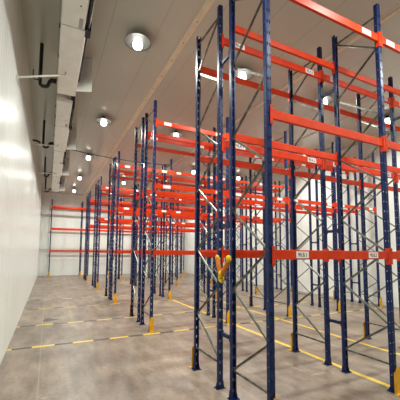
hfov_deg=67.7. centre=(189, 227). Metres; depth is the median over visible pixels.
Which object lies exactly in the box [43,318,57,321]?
floor stain
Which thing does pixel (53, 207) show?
crossbar
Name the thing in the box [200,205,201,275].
upright
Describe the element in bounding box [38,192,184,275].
wall
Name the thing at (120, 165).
crossbar
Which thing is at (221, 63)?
spacer
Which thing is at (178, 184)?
crossbar
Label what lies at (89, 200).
crossbar
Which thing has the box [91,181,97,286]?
upright
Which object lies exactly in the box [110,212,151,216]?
crossbar
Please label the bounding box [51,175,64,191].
cooler
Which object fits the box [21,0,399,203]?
ceiling
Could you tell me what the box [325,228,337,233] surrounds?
spacer
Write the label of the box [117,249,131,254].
crossbar
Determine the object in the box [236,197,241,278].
upright
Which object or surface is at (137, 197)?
crossbar
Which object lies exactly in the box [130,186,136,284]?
upright
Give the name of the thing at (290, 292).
tape
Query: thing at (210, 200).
crossbar
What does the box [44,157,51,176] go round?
insulated pipe
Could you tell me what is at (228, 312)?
guard
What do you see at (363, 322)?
guard
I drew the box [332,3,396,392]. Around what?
upright
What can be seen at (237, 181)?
crossbar
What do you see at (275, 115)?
crossbar
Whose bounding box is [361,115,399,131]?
crossbar
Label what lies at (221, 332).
spacer
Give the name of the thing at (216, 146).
crossbar
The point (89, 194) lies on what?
upright
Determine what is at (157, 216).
crossbar
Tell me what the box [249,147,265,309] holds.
upright
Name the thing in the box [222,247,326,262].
crossbar
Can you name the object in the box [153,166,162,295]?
upright
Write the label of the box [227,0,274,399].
upright
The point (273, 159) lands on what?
crossbar
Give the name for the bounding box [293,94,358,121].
crossbar
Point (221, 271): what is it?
slingshot
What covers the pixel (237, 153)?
crossbar
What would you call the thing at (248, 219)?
crossbar
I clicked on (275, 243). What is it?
upright
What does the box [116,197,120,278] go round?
upright
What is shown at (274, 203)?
crossbar
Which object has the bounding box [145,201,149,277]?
upright
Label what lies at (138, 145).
crossbar
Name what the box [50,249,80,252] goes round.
crossbar
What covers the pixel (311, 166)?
crossbar
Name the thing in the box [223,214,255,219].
crossbar
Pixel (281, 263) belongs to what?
upright
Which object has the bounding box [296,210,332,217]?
crossbar
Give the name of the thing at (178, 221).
crossbar
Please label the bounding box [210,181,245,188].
crossbar
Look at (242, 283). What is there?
upright
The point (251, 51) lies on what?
crossbar
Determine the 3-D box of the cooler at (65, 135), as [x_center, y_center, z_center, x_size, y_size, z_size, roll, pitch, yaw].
[-4.804,-4.181,11.561,0.929,1.060,4.895,3,-5,-23]
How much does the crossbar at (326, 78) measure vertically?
0.290 m
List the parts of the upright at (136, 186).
post, post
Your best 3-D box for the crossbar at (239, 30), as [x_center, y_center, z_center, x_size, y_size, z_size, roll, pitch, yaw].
[1.982,-3.567,6.010,2.696,0.290,0.075,3,-5,-25]
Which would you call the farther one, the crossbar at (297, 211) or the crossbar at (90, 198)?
the crossbar at (90, 198)
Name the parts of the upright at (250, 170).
post, post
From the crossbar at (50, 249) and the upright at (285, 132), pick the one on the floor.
the upright at (285, 132)
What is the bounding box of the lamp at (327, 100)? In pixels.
[314,96,333,104]
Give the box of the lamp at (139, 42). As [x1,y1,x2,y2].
[124,33,150,51]
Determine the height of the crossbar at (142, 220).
0.290 m
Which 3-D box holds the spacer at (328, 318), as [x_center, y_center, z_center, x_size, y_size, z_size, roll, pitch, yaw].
[3.077,1.996,6.293,0.090,0.110,0.322,3,-5,-25]
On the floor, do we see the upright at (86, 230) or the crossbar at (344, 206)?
the upright at (86, 230)
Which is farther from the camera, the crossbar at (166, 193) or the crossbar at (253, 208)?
the crossbar at (253, 208)
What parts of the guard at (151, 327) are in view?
guard plate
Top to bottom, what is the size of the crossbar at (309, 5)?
0.290 m
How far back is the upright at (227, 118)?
10.78 m
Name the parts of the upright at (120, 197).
post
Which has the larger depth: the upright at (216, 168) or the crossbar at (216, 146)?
the upright at (216, 168)
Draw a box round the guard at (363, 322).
[360,322,364,337]
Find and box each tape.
[7,307,384,350]
[19,300,323,326]
[27,292,290,309]
[29,288,253,300]
[173,300,389,386]
[206,297,399,354]
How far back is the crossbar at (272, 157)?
13.30 m
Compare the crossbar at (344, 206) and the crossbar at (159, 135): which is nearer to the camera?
the crossbar at (159, 135)
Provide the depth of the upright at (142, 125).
10.76 m
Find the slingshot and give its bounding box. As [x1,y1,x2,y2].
[215,255,230,283]
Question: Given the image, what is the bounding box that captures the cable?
[73,150,166,164]
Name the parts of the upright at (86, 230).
post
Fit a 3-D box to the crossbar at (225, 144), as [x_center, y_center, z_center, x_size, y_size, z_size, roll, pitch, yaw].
[1.808,-1.498,6.167,2.696,0.290,0.075,3,-5,-25]
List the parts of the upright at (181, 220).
post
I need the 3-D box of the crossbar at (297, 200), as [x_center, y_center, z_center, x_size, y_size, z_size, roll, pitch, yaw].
[5.006,-0.973,12.140,2.696,0.290,0.075,3,-5,-25]
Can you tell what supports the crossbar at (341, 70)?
attached to the upright at (390, 326)
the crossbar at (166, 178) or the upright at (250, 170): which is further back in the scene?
the crossbar at (166, 178)
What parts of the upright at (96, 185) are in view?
post, post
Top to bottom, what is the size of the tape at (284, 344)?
0.002 m
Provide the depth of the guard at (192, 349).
6.17 m
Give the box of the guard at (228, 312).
[227,310,230,323]
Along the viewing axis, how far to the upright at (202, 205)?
23.50 m
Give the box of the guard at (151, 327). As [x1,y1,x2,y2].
[148,317,155,332]
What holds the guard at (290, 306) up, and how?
on the floor
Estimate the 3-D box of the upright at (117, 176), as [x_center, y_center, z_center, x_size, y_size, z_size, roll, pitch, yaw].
[-3.638,-0.037,14.502,0.176,7.190,1.036,3,-5,-25]
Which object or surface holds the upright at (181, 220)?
on the floor
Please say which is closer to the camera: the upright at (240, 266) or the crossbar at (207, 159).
the crossbar at (207, 159)
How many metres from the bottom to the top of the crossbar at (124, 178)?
0.290 m
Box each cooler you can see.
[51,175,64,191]
[52,150,69,176]
[54,93,76,151]
[57,0,94,95]
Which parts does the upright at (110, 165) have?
post, post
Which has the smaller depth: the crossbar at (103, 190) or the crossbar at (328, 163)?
the crossbar at (328, 163)
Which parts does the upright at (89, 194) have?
post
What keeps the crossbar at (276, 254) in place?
attached to the upright at (269, 337)
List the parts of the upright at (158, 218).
post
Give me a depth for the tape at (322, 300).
10.59 m
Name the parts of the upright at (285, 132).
post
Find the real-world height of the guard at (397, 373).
0.440 m
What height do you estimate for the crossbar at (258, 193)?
0.290 m
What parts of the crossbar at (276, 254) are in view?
label plate, label plate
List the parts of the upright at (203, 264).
post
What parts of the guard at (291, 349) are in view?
guard plate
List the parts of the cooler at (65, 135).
casing, wing panel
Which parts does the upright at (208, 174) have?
post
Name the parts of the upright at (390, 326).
post, plate, post, plate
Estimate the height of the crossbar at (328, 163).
0.290 m
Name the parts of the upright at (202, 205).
post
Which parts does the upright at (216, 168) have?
post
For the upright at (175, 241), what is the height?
7.190 m
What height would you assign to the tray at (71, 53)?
0.200 m
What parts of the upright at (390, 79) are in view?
post, post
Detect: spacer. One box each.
[219,51,228,66]
[219,223,228,228]
[219,330,229,341]
[321,89,333,98]
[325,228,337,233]
[327,317,340,325]
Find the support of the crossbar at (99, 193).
attached to the upright at (96, 185)
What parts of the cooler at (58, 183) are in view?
wing panel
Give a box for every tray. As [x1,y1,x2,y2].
[52,163,62,176]
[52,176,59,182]
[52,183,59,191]
[53,150,63,162]
[54,125,68,151]
[55,96,72,126]
[57,23,84,95]
[61,0,89,29]
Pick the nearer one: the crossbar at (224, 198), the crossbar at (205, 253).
the crossbar at (205, 253)
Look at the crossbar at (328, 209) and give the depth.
14.34 m
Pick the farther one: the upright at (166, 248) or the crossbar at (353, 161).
the upright at (166, 248)
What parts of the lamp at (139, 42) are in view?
bulb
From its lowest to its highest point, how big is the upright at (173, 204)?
7.190 m
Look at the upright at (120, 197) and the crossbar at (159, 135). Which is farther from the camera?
the upright at (120, 197)
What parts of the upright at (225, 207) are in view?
post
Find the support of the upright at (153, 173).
on the floor
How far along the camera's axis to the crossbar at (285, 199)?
10.96 m
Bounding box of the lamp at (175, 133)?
[169,131,182,136]
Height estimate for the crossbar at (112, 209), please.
0.290 m
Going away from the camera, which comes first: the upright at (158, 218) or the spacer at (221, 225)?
the spacer at (221, 225)
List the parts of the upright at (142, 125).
post, post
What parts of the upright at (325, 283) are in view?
post, post, plate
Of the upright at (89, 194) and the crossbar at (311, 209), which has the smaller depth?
the crossbar at (311, 209)
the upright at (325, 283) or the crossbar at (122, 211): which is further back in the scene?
the crossbar at (122, 211)
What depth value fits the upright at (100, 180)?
19.29 m
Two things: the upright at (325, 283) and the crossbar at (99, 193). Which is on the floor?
the upright at (325, 283)
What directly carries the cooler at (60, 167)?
hanging from the ceiling
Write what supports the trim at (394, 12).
attached to the ceiling
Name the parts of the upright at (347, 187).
post, post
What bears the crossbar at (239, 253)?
attached to the upright at (390, 326)
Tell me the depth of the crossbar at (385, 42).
5.82 m
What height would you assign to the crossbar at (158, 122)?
0.290 m
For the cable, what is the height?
0.300 m
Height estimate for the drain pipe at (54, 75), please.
0.811 m
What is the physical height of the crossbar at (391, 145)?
0.290 m
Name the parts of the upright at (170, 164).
post, post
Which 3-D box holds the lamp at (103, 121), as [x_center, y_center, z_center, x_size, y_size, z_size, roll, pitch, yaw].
[-3.611,-4.436,12.508,0.690,0.372,0.690,3,-5,-25]
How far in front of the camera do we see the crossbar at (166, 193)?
10.64 m
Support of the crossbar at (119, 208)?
attached to the upright at (117, 176)
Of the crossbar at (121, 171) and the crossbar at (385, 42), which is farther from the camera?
the crossbar at (121, 171)
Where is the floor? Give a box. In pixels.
[0,273,399,399]
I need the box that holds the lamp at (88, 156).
[82,154,94,159]
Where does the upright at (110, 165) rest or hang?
on the floor
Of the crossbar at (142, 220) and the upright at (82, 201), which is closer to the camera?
the crossbar at (142, 220)
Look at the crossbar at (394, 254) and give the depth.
5.40 m
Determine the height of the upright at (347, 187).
7.190 m
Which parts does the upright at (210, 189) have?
post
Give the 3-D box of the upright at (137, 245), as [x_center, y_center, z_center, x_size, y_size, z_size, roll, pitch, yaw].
[-3.503,0.464,20.519,0.176,7.190,1.036,3,-5,-25]
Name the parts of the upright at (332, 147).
post, post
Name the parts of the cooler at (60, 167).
wing panel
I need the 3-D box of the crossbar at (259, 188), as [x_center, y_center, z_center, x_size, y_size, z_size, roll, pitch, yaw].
[4.736,-2.444,19.217,2.696,0.290,0.075,3,-5,-25]
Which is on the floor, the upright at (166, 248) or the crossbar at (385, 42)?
the upright at (166, 248)
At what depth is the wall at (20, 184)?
7.22 m
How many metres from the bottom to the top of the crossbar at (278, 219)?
0.290 m
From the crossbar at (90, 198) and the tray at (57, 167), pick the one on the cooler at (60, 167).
the tray at (57, 167)
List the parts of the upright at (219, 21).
plate, post, plate, post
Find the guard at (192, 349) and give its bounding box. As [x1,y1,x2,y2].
[188,346,196,367]
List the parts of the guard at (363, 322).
guard plate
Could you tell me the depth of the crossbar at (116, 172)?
15.97 m
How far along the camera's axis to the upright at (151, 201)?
26.87 m
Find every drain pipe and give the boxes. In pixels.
[16,72,65,77]
[32,144,58,146]
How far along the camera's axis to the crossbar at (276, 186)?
18.44 m
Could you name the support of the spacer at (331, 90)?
attached to the upright at (390, 326)
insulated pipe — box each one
[38,43,55,87]
[42,120,52,148]
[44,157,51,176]
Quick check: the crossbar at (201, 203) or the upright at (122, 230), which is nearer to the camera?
the crossbar at (201, 203)
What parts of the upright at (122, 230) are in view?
post, post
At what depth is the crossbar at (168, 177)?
16.82 m
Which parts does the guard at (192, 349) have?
guard plate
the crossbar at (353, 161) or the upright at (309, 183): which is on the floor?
the upright at (309, 183)
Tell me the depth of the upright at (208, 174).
11.58 m
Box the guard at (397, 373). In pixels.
[394,367,399,395]
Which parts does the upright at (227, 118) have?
post, post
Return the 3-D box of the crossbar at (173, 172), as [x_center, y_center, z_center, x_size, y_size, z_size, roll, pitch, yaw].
[0.268,-2.751,16.023,2.696,0.290,0.075,3,-5,-25]
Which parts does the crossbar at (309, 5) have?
label plate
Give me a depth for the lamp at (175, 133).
13.83 m
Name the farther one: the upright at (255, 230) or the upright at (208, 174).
the upright at (255, 230)
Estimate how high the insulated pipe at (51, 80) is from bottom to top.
1.227 m
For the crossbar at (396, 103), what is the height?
0.290 m
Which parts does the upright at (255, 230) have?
post, post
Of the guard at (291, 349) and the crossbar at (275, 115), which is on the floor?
the guard at (291, 349)
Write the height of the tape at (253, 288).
0.002 m
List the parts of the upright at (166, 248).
post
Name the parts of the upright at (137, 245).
post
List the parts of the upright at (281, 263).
post, post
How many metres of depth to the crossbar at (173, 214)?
16.69 m
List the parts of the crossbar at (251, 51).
label plate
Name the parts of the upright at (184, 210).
post, post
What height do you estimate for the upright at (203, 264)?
7.190 m
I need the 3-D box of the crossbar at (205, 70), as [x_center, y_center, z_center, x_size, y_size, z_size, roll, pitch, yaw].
[1.404,-3.471,7.226,2.696,0.290,0.075,3,-5,-25]
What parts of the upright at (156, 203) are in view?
post, post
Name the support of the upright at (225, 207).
on the floor
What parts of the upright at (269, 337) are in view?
post, plate, post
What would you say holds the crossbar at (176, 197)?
attached to the upright at (142, 125)
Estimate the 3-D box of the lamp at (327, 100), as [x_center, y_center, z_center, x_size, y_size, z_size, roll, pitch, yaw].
[4.794,-4.515,10.647,0.690,0.372,0.690,3,-5,-25]
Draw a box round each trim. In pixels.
[83,0,214,195]
[124,7,399,198]
[179,96,399,192]
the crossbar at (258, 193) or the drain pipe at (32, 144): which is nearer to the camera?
the drain pipe at (32, 144)
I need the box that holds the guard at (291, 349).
[288,332,292,350]
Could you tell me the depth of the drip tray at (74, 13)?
5.83 m
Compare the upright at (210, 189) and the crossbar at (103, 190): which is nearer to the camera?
the crossbar at (103, 190)
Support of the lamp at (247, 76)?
hanging from the ceiling
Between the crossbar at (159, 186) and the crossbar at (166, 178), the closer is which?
the crossbar at (159, 186)
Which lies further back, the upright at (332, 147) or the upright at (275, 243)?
the upright at (275, 243)
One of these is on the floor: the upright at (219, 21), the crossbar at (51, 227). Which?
the upright at (219, 21)
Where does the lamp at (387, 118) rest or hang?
hanging from the ceiling
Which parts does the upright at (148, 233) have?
post, post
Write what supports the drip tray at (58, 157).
on the cooler at (60, 167)
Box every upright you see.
[48,199,52,276]
[79,201,82,271]
[83,196,87,279]
[85,191,90,279]
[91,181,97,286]
[94,176,101,287]
[105,159,113,298]
[109,151,119,302]
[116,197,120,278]
[118,194,123,278]
[129,117,144,321]
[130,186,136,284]
[135,183,141,285]
[139,100,156,331]
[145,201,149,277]
[149,201,152,277]
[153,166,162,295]
[157,218,160,272]
[161,159,171,296]
[164,191,171,282]
[171,190,178,284]
[171,203,176,276]
[177,204,182,272]
[180,210,184,272]
[191,5,224,389]
[196,135,209,315]
[199,172,205,292]
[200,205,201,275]
[200,205,202,282]
[204,189,211,282]
[206,168,216,293]
[211,117,228,323]
[224,207,229,279]
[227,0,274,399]
[234,177,243,290]
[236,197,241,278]
[245,172,256,293]
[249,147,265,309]
[266,181,277,288]
[272,131,289,316]
[279,179,291,291]
[288,47,332,365]
[293,156,314,305]
[314,142,338,310]
[331,172,353,301]
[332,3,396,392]
[353,152,379,306]
[356,77,399,347]
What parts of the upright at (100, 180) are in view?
post, post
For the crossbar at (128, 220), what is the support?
attached to the upright at (100, 180)
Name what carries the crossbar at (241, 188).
attached to the upright at (242, 283)
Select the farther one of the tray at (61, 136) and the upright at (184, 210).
the upright at (184, 210)
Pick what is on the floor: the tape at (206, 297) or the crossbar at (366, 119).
the tape at (206, 297)
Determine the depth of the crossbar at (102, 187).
19.68 m
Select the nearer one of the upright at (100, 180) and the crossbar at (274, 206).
the crossbar at (274, 206)
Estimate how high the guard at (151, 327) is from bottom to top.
0.440 m
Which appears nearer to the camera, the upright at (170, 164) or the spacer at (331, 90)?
the spacer at (331, 90)
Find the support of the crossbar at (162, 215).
attached to the upright at (156, 203)
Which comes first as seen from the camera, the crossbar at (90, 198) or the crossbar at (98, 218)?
the crossbar at (98, 218)
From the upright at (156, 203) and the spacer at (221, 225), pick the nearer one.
the spacer at (221, 225)
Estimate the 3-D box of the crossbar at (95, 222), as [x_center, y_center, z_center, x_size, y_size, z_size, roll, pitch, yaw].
[-5.508,-0.277,21.672,2.696,0.290,0.075,3,-5,-25]
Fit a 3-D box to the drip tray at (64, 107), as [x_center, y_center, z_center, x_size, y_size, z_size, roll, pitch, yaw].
[-4.326,-3.899,10.189,0.460,0.160,2.030,3,-5,-25]
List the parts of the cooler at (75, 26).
data plate, wing panel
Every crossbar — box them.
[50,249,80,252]
[51,227,81,230]
[52,205,82,209]
[52,207,80,209]
[89,200,120,205]
[89,224,122,228]
[90,198,123,204]
[95,222,131,224]
[96,193,132,197]
[98,218,136,224]
[99,188,136,194]
[100,217,140,221]
[101,185,138,191]
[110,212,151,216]
[111,175,153,182]
[112,209,161,216]
[113,172,161,180]
[115,209,162,214]
[116,169,163,179]
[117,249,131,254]
[118,205,170,214]
[119,163,170,174]
[123,225,150,228]
[136,143,194,156]
[136,196,194,204]
[142,190,208,203]
[142,220,177,224]
[143,133,209,151]
[146,130,212,149]
[147,190,212,201]
[153,248,227,257]
[154,182,227,197]
[156,118,227,140]
[157,216,194,219]
[158,181,194,186]
[162,215,204,219]
[165,213,206,217]
[166,176,206,182]
[166,178,204,185]
[171,209,216,216]
[172,171,216,180]
[178,221,210,226]
[197,155,290,178]
[198,64,289,102]
[200,202,249,210]
[200,249,292,260]
[205,183,242,189]
[210,147,263,161]
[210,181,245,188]
[210,200,264,208]
[216,146,263,155]
[216,196,264,204]
[222,33,321,82]
[222,136,324,169]
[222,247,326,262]
[223,178,255,185]
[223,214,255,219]
[228,190,287,203]
[235,25,334,74]
[236,133,337,165]
[236,190,261,194]
[236,249,340,262]
[247,186,278,192]
[247,218,279,223]
[252,206,290,212]
[256,181,289,190]
[256,216,290,222]
[270,104,385,151]
[272,157,315,167]
[272,158,309,169]
[272,246,390,266]
[273,202,316,211]
[274,206,310,211]
[288,197,335,208]
[289,0,380,46]
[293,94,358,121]
[294,171,360,189]
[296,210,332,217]
[310,165,348,175]
[311,209,349,215]
[319,207,355,214]
[322,71,393,107]
[324,159,396,182]
[336,63,399,95]
[336,202,376,212]
[341,156,399,173]
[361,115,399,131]
[362,182,399,191]
[380,32,399,53]
[385,136,399,151]
[390,248,399,264]
[393,97,399,107]
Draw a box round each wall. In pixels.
[0,0,41,364]
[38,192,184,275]
[184,131,399,306]
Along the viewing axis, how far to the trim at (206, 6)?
9.16 m
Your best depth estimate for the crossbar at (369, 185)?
9.00 m
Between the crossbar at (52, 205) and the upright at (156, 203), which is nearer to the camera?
the upright at (156, 203)
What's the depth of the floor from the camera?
7.24 m
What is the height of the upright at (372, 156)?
7.190 m
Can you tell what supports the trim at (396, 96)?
attached to the ceiling
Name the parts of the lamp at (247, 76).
bulb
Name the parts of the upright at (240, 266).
post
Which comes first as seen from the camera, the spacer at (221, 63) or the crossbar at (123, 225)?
the spacer at (221, 63)
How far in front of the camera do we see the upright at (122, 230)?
25.39 m
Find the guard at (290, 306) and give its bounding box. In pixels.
[288,305,292,316]
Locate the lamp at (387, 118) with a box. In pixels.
[385,116,395,123]
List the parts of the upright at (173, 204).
post, post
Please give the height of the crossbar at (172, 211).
0.290 m
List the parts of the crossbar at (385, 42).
label plate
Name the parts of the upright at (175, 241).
post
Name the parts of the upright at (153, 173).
post, post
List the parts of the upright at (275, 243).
post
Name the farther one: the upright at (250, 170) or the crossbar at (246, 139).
the upright at (250, 170)
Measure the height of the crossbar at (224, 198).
0.290 m
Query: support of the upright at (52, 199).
on the floor
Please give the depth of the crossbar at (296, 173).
8.18 m
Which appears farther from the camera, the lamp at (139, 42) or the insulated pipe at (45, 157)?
the insulated pipe at (45, 157)
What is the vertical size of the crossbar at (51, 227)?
0.290 m
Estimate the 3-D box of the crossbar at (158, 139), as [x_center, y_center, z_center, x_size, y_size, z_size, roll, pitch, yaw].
[-0.444,-3.156,11.222,2.696,0.290,0.075,3,-5,-25]
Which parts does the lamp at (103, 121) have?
bulb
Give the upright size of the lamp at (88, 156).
0.372 m
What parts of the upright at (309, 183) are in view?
post, post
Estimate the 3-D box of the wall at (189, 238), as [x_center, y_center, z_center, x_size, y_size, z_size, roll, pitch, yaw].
[7.245,-0.037,18.207,0.100,8.000,36.800,3,-5,-25]
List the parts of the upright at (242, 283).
post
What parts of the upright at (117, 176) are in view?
post, post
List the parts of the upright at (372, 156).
post, post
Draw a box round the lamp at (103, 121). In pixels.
[95,116,111,125]
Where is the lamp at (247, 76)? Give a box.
[235,68,252,79]
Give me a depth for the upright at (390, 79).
8.37 m
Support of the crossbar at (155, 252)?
attached to the upright at (153, 173)
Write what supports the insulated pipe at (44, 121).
hanging from the ceiling
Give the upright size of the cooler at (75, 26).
1.060 m
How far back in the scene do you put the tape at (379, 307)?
8.58 m
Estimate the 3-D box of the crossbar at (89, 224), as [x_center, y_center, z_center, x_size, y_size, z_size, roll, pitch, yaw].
[-6.819,-0.059,24.431,2.696,0.290,0.075,3,-5,-25]
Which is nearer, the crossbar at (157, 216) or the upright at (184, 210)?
the crossbar at (157, 216)

